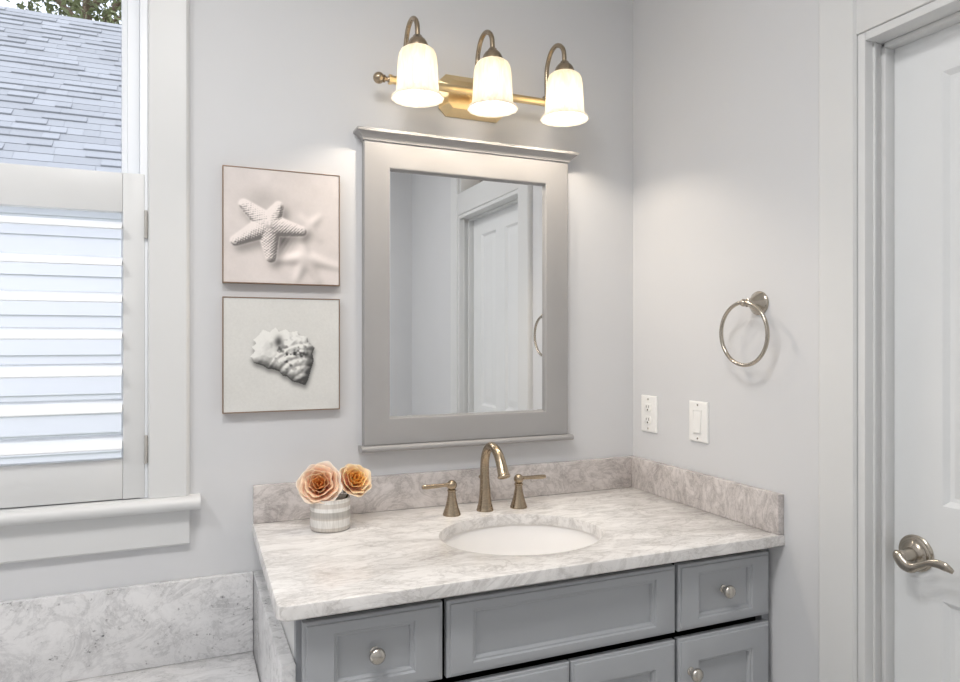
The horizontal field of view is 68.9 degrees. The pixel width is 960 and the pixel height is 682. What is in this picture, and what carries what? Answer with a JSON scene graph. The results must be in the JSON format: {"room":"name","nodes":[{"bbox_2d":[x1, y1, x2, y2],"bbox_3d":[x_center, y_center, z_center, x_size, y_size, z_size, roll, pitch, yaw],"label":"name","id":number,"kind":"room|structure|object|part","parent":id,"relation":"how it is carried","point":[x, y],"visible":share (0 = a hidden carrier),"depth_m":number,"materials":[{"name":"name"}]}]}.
{"room":"bathroom","nodes":[
{"label":"bathroom","id":0,"kind":"room"},
{"bbox_2d":[0,0,632,600],"bbox_3d":[-0.909,-0.010,1.737,3.240,2.740,0.120,0,0,-23],"label":"wall","id":1,"kind":"structure","parent":0,"point":[287,85],"depth_m":1.91,"materials":[{"name":"paint"}]},
{"bbox_2d":[0,0,200,563],"bbox_3d":[-1.195,-0.343,1.590,1.038,1.701,0.168,0,0,-23],"label":"window","id":2,"kind":"structure","parent":1,"relation":"in","point":[155,34],"depth_m":1.71,"materials":[{"name":"paint"}]},
{"bbox_2d":[0,163,147,508],"bbox_3d":[-1.178,-0.010,1.561,0.792,0.785,0.086,0,0,-23],"label":"window shutter","id":3,"kind":"object","parent":2,"relation":"attached to","point":[27,186],"visible":0.99,"depth_m":1.65,"materials":[{"name":"paint"}]},
{"bbox_3d":[-1.181,-0.355,1.560,0.690,0.095,0.028,0,0,-23],"label":"rail","id":4,"kind":"part","parent":3,"relation":"part of","materials":[{"name":"paint"}]},
{"bbox_3d":[-1.181,0.334,1.560,0.690,0.097,0.028,0,0,-23],"label":"rail","id":5,"kind":"part","parent":3,"relation":"part of","materials":[{"name":"paint"}]},
{"bbox_3d":[-1.195,0.401,1.589,1.038,0.032,0.166,0,0,-23],"label":"sill","id":6,"kind":"part","parent":2,"relation":"part of","materials":[{"name":"paint"}]},
{"bbox_3d":[-1.217,-0.349,1.643,0.759,1.466,0.048,0,0,-23],"label":"sash","id":7,"kind":"part","parent":2,"relation":"part of","materials":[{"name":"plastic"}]},
{"bbox_2d":[0,571,252,681],"bbox_3d":[-1.423,0.695,1.443,1.823,0.201,0.019,0,0,-23],"label":"backsplash","id":8,"kind":"structure","parent":1,"relation":"attached to","point":[65,637],"depth_m":1.67,"materials":[{"name":"stone"}]},
{"bbox_2d":[222,165,339,286],"bbox_3d":[-0.515,-0.292,1.826,0.296,0.296,0.022,0,0,-23],"label":"wall picture","id":9,"kind":"object","parent":1,"relation":"attached to","point":[280,227],"visible":1,"depth_m":1.81,"materials":[{"name":"beige paper"}]},
{"bbox_2d":[222,296,339,413],"bbox_3d":[-0.515,0.038,1.826,0.296,0.295,0.022,0,0,-23],"label":"wall picture","id":10,"kind":"object","parent":1,"relation":"attached to","point":[279,354],"visible":1,"depth_m":1.81,"materials":[{"name":"white paper"}]},
{"bbox_2d":[253,456,630,523],"bbox_3d":[-0.051,0.422,2.024,1.155,0.096,0.019,0,0,-23],"label":"backsplash","id":11,"kind":"structure","parent":1,"relation":"attached to","point":[275,502],"depth_m":2.00,"materials":[{"name":"stone"}]},
{"bbox_2d":[353,126,578,452],"bbox_3d":[-0.022,-0.134,2.020,0.682,0.876,0.049,0,0,-23],"label":"wall mirror","id":12,"kind":"object","parent":1,"relation":"attached to","point":[465,241],"visible":1,"depth_m":2.02,"materials":[{"name":"paint"}]},
{"bbox_3d":[-0.022,-0.556,2.020,0.682,0.030,0.049,0,0,-23],"label":"crown moulding","id":13,"kind":"part","parent":12,"relation":"part of","materials":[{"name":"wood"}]},
{"bbox_2d":[390,170,543,417],"bbox_3d":[-0.031,-0.128,2.036,0.485,0.688,0.007,0,0,-23],"label":"mirror glass","id":14,"kind":"object","parent":12,"relation":"attached to","point":[467,246],"depth_m":2.03,"materials":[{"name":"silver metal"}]},
{"bbox_2d":[373,16,588,126],"bbox_3d":[0.019,-0.740,1.938,0.613,0.234,0.232,0,0,-23],"label":"vanity light","id":15,"kind":"object","parent":1,"relation":"attached to","point":[488,96],"visible":1,"depth_m":1.90,"materials":[{"name":"white glass"}]},
{"bbox_3d":[-0.183,-0.781,1.861,0.026,0.150,0.124,0,0,-23],"label":"arm","id":16,"kind":"part","parent":15,"relation":"part of","materials":[{"name":"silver metal"}]},
{"bbox_3d":[-0.161,-0.689,1.809,0.138,0.132,0.135,0,0,-23],"label":"lamp shade","id":17,"kind":"part","parent":15,"relation":"part of","materials":[{"name":"white glass"}]},
{"bbox_3d":[-0.017,-0.703,2.022,0.200,0.120,0.049,0,0,-23],"label":"plate","id":18,"kind":"part","parent":15,"relation":"part of","materials":[{"name":"gold metal"}]},
{"bbox_3d":[0.012,-0.781,1.943,0.026,0.150,0.124,0,0,-23],"label":"arm","id":19,"kind":"part","parent":15,"relation":"part of","materials":[{"name":"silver metal"}]},
{"bbox_3d":[0.034,-0.689,1.892,0.138,0.132,0.135,0,0,-23],"label":"lamp shade","id":20,"kind":"part","parent":15,"relation":"part of","materials":[{"name":"white glass"}]},
{"bbox_3d":[0.217,-0.781,2.030,0.026,0.150,0.124,0,0,-23],"label":"arm","id":21,"kind":"part","parent":15,"relation":"part of","materials":[{"name":"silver metal"}]},
{"bbox_3d":[0.239,-0.689,1.979,0.138,0.132,0.135,0,0,-23],"label":"lamp shade","id":22,"kind":"part","parent":15,"relation":"part of","materials":[{"name":"white glass"}]},
{"bbox_2d":[633,0,818,681],"bbox_3d":[1.044,-0.010,1.125,0.120,2.740,2.530,0,0,-23],"label":"wall","id":23,"kind":"structure","parent":0,"point":[726,92],"depth_m":1.84,"materials":[{"name":"paint"}]},
{"bbox_2d":[641,395,657,433],"bbox_3d":[0.526,0.230,2.181,0.010,0.114,0.077,0,0,-23],"label":"electrical outlet","id":24,"kind":"object","parent":23,"relation":"attached to","point":[649,404],"visible":1,"depth_m":2.17,"materials":[{"name":"white plastic"}]},
{"bbox_2d":[644,416,651,423],"bbox_3d":[0.523,0.249,2.180,0.003,0.025,0.034,0,0,-23],"label":"receptacle","id":25,"kind":"object","parent":24,"relation":"attached to","point":[647,419],"depth_m":2.18,"materials":[{"name":"white plastic"}]},
{"bbox_2d":[644,403,651,411],"bbox_3d":[0.523,0.210,2.180,0.003,0.025,0.034,0,0,-23],"label":"receptacle","id":26,"kind":"object","parent":24,"relation":"attached to","point":[647,406],"depth_m":2.18,"materials":[{"name":"white plastic"}]},
{"bbox_2d":[689,400,708,443],"bbox_3d":[0.613,0.230,1.971,0.012,0.114,0.077,0,0,-23],"label":"light switch","id":27,"kind":"object","parent":23,"relation":"attached to","point":[698,410],"visible":1,"depth_m":1.96,"materials":[{"name":"white plastic"}]},
{"bbox_3d":[0.612,0.230,1.971,0.002,0.069,0.036,0,0,-23],"label":"switch frame","id":28,"kind":"part","parent":27,"relation":"part of","materials":[{"name":"white plastic"}]},
{"bbox_2d":[629,456,783,534],"bbox_3d":[0.607,0.422,1.977,0.019,0.097,0.619,0,0,-23],"label":"backsplash","id":29,"kind":"structure","parent":23,"relation":"attached to","point":[763,509],"depth_m":1.89,"materials":[{"name":"stone"}]},
{"bbox_2d":[719,291,769,366],"bbox_3d":[0.676,-0.028,1.760,0.061,0.191,0.167,0,0,-23],"label":"towel ring","id":30,"kind":"object","parent":23,"relation":"attached to","point":[758,303],"visible":1,"depth_m":1.75,"materials":[{"name":"silver metal"}]},
{"bbox_2d":[819,0,959,681],"bbox_3d":[1.007,0.061,1.186,0.139,2.598,0.927,0,0,-23],"label":"trim","id":31,"kind":"structure","parent":23,"relation":"attached to","point":[858,39],"depth_m":1.50,"materials":[{"name":"paint"}]},
{"bbox_2d":[893,23,959,681],"bbox_3d":[1.004,0.360,1.185,0.082,1.983,0.688,0,0,-23],"label":"door","id":32,"kind":"structure","parent":23,"relation":"in","point":[926,553],"depth_m":1.43,"materials":[{"name":"paint"}]},
{"bbox_3d":[0.884,0.444,1.447,0.053,0.076,0.076,0,0,-23],"label":"handle","id":33,"kind":"part","parent":32,"relation":"part of","materials":[{"name":"silver metal"}]},
{"bbox_3d":[0.879,0.450,1.394,0.015,0.043,0.122,0,0,-24],"label":"lever","id":34,"kind":"part","parent":32,"relation":"part of","materials":[{"name":"silver metal"}]},
{"bbox_3d":[-0.416,1.410,0.572,3.240,0.100,2.650,0,0,-23],"label":"floor","id":35,"kind":"structure","parent":0,"visible":0},
{"bbox_2d":[281,548,767,681],"bbox_3d":[0.088,0.930,1.755,1.148,0.861,0.620,0,0,-23],"label":"vanity cabinet","id":36,"kind":"object","parent":35,"relation":"on","point":[704,619],"visible":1,"depth_m":1.51,"materials":[{"name":"paint"}]},
{"bbox_2d":[253,570,295,681],"bbox_3d":[-0.463,0.828,1.548,0.026,0.464,0.576,0,0,-23],"label":"tub side splash","id":37,"kind":"object","parent":36,"relation":"attached to","point":[274,660],"visible":0.87,"depth_m":1.50,"materials":[{"name":"stone"}]},
{"bbox_3d":[-0.447,0.930,1.568,0.018,0.861,0.547,0,0,-23],"label":"panel","id":38,"kind":"part","parent":36,"relation":"part of","materials":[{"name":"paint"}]},
{"bbox_3d":[-0.202,0.597,1.341,0.272,0.154,0.019,0,0,-23],"label":"drawer","id":39,"kind":"part","parent":36,"relation":"part of","materials":[{"name":"paint"}]},
{"bbox_3d":[-0.196,0.597,1.328,0.032,0.032,0.032,0,0,-23],"label":"knob","id":40,"kind":"part","parent":36,"relation":"part of","materials":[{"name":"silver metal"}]},
{"bbox_3d":[0.061,0.967,1.452,0.281,0.551,0.019,0,0,-23],"label":"door","id":41,"kind":"part","parent":36,"relation":"part of","materials":[{"name":"paint"}]},
{"bbox_2d":[252,487,784,621],"bbox_3d":[0.070,0.485,1.748,1.188,0.028,0.622,0,0,-23],"label":"countertop","id":42,"kind":"structure","parent":36,"relation":"on","point":[392,557],"depth_m":1.59,"materials":[{"name":"stone"}]},
{"bbox_2d":[310,493,349,532],"bbox_3d":[-0.374,0.431,1.751,0.098,0.078,0.098,0,0,-23],"label":"vase","id":43,"kind":"object","parent":42,"relation":"on","point":[330,516],"visible":0.84,"depth_m":1.71,"materials":[{"name":"white ceramic"}]},
{"bbox_2d":[296,461,342,503],"bbox_3d":[-0.399,0.383,1.730,0.107,0.160,0.077,0,0,-23],"label":"rose","id":44,"kind":"object","parent":43,"relation":"in","point":[321,481],"visible":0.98,"depth_m":1.73,"materials":[{"name":"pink plant"}]},
{"bbox_2d":[339,464,371,498],"bbox_3d":[-0.319,0.390,1.774,0.067,0.148,0.092,0,0,41],"label":"rose","id":45,"kind":"object","parent":43,"relation":"in","point":[355,479],"visible":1,"depth_m":1.77,"materials":[{"name":"orange plant"}]},
{"bbox_2d":[422,442,545,516],"bbox_3d":[0.034,0.373,1.883,0.371,0.196,0.170,0,0,-23],"label":"faucet","id":46,"kind":"object","parent":42,"relation":"on","point":[451,509],"visible":1,"depth_m":1.92,"materials":[{"name":"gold metal"}]},
{"bbox_3d":[-0.119,0.389,1.865,0.074,0.013,0.014,0,0,-23],"label":"lever","id":47,"kind":"part","parent":46,"relation":"part of","materials":[{"name":"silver metal"}]},
{"bbox_3d":[-0.076,0.424,1.883,0.049,0.094,0.049,0,0,-23],"label":"handle","id":48,"kind":"part","parent":46,"relation":"part of","materials":[{"name":"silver metal"}]},
{"bbox_3d":[0.035,0.373,1.883,0.047,0.196,0.159,0,0,-23],"label":"spout","id":49,"kind":"part","parent":46,"relation":"part of","materials":[{"name":"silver metal"}]},
{"bbox_3d":[0.109,0.424,1.968,0.049,0.094,0.049,0,0,-23],"label":"handle","id":50,"kind":"part","parent":46,"relation":"part of","materials":[{"name":"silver metal"}]},
{"bbox_3d":[0.152,0.389,1.986,0.074,0.013,0.014,0,0,-23],"label":"lever","id":51,"kind":"part","parent":46,"relation":"part of","materials":[{"name":"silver metal"}]},
{"bbox_2d":[442,524,599,596],"bbox_3d":[0.102,0.575,1.714,0.431,0.151,0.373,0,0,-23],"label":"sink","id":52,"kind":"object","parent":42,"relation":"in","point":[518,539],"visible":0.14,"depth_m":1.87,"materials":[{"name":"white ceramic"}]},
{"bbox_3d":[0.190,0.597,1.507,0.560,0.154,0.019,0,0,-23],"label":"false drawer","id":53,"kind":"part","parent":36,"relation":"part of","materials":[{"name":"paint"}]},
{"bbox_3d":[0.321,0.967,1.562,0.276,0.551,0.019,0,0,-23],"label":"door","id":54,"kind":"part","parent":36,"relation":"part of","materials":[{"name":"paint"}]},
{"bbox_3d":[0.494,0.767,1.608,0.032,0.032,0.032,0,0,-23],"label":"knob","id":55,"kind":"part","parent":36,"relation":"part of","materials":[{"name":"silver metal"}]},
{"bbox_3d":[0.582,0.597,1.673,0.276,0.154,0.019,0,0,-23],"label":"drawer","id":56,"kind":"part","parent":36,"relation":"part of","materials":[{"name":"paint"}]},
{"bbox_3d":[0.582,0.967,1.673,0.276,0.551,0.019,0,0,-23],"label":"door","id":57,"kind":"part","parent":36,"relation":"part of","materials":[{"name":"paint"}]},
{"bbox_3d":[0.587,0.595,1.660,0.032,0.032,0.032,0,0,-23],"label":"knob","id":58,"kind":"part","parent":36,"relation":"part of","materials":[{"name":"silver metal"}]},
{"bbox_3d":[-1.127,1.093,0.743,1.823,0.534,0.020,0,0,-23],"label":"skirt","id":59,"kind":"object","parent":35,"relation":"on","visible":0},
{"bbox_2d":[68,651,259,681],"bbox_3d":[-1.271,0.810,1.084,1.823,0.030,0.799,0,0,-23],"label":"tub deck","id":60,"kind":"object","parent":59,"relation":"on","point":[239,667],"visible":1,"depth_m":1.68,"materials":[{"name":"stone"}]},
{"label":"outside","id":61,"kind":"structure","parent":0,"visible":0},
{"bbox_3d":[-5.663,1.910,11.680,24.000,0.100,21.860,0,0,-23],"label":"ground","id":62,"kind":"structure","parent":61,"visible":0},
{"bbox_2d":[0,6,120,463],"bbox_3d":[-4.200,-0.533,6.168,9.585,4.828,4.547,0,0,-23],"label":"house","id":63,"kind":"structure","parent":62,"relation":"on","point":[60,76],"depth_m":4.58,"materials":[{"name":"white"}]},
{"bbox_2d":[6,0,120,24],"bbox_3d":[-7.060,-2.791,12.342,4.393,9.317,3.851,0,0,26],"label":"tree","id":64,"kind":"object","parent":62,"relation":"on","point":[87,8],"visible":0.15,"depth_m":12.09,"materials":[{"name":"green plant"}]}
]}

